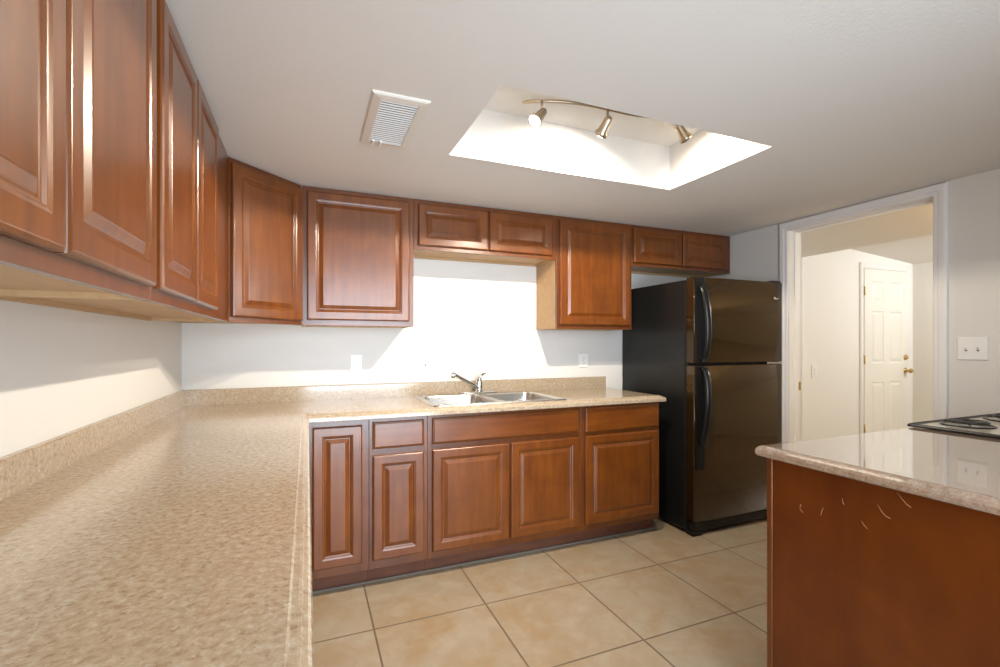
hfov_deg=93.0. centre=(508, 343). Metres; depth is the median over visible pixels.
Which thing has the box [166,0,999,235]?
ceiling
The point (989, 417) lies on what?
burner
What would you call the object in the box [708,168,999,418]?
wall
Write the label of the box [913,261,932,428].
wall
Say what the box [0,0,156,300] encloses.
upper cabinet
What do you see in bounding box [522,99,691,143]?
track light
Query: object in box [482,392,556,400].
basin
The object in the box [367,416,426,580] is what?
base cabinet
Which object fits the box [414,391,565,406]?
sink
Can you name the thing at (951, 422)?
burner
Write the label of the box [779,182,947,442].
trim
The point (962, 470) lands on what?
countertop
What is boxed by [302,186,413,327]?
upper cabinet
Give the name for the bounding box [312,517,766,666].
floor
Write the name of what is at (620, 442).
base cabinet
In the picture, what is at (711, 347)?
refrigerator
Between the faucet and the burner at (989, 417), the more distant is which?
the faucet
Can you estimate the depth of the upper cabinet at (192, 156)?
1.38 m
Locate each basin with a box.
[422,394,497,403]
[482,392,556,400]
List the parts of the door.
knob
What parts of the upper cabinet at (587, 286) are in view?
door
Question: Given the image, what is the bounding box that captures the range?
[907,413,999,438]
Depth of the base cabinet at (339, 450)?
2.37 m
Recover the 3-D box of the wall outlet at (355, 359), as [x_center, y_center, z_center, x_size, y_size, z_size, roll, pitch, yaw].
[-0.961,0.129,2.999,0.071,0.115,0.007,0,0,-23]
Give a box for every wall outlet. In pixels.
[350,354,361,372]
[579,353,587,366]
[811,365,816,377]
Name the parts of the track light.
bulb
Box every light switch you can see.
[419,354,431,373]
[957,337,988,360]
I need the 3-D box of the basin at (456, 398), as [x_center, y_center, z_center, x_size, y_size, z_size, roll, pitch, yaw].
[-0.303,0.426,2.908,0.378,0.170,0.450,0,0,-23]
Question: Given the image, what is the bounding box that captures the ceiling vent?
[360,89,430,148]
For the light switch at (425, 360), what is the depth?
3.17 m
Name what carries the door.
in the wall at (830, 281)
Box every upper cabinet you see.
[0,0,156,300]
[0,0,227,321]
[173,157,302,324]
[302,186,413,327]
[414,199,555,266]
[536,216,630,330]
[631,225,729,276]
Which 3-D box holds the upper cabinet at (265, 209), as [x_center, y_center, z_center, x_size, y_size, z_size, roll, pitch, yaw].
[-1.410,-0.481,2.477,0.620,0.765,0.617,0,0,-23]
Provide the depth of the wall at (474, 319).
3.20 m
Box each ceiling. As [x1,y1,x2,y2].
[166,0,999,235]
[802,203,932,263]
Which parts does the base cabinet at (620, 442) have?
drawer, door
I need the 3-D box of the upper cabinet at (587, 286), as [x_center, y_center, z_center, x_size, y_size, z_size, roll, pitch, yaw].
[0.558,-0.481,3.467,0.620,0.765,0.327,0,0,-23]
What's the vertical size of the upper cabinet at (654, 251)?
0.300 m
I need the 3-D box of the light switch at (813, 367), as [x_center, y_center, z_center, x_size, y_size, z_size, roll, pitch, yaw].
[2.933,0.271,4.538,0.080,0.125,0.007,0,0,-23]
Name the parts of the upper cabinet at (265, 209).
frame, door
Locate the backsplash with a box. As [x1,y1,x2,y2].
[0,376,605,500]
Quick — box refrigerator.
[622,277,781,536]
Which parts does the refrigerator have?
handle trim, handle trim, handle, handle, fridge door, freezer door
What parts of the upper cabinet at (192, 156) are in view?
door, frame, door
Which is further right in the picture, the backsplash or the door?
the door
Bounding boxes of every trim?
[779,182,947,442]
[859,262,910,433]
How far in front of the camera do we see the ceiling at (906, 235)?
3.63 m
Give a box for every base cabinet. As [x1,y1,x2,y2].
[309,419,368,590]
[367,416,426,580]
[424,407,580,569]
[574,402,658,541]
[767,458,999,666]
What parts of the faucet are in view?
spout, plate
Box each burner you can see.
[939,418,997,428]
[983,414,999,421]
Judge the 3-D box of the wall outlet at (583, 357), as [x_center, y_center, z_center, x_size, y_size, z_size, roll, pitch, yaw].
[0.581,0.132,3.652,0.083,0.109,0.007,0,0,-23]
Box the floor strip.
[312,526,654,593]
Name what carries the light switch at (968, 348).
attached to the wall at (973, 200)
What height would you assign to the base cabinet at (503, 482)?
0.880 m
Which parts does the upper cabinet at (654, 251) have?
door, door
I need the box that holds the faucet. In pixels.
[451,372,496,393]
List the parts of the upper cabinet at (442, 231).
door, door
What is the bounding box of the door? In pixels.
[864,268,913,432]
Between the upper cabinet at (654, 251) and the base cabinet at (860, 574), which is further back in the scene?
the upper cabinet at (654, 251)
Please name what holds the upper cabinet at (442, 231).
attached to the wall at (474, 319)
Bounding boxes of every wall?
[0,300,181,457]
[182,258,688,389]
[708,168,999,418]
[802,249,912,440]
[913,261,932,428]
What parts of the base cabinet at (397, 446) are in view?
drawer, door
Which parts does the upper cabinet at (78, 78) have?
door, frame, door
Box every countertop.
[0,376,665,666]
[755,428,999,515]
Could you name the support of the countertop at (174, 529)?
on the base cabinet at (503, 482)
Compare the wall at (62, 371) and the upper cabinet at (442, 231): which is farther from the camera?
the upper cabinet at (442, 231)
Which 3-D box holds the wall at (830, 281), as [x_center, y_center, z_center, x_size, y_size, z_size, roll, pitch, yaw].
[3.165,0.043,4.696,2.920,2.450,0.100,0,0,-23]
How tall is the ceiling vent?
0.022 m
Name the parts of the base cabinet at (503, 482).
door, drawer, door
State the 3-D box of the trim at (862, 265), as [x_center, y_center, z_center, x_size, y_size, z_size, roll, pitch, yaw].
[3.959,0.224,4.968,0.861,2.088,0.018,0,0,-23]

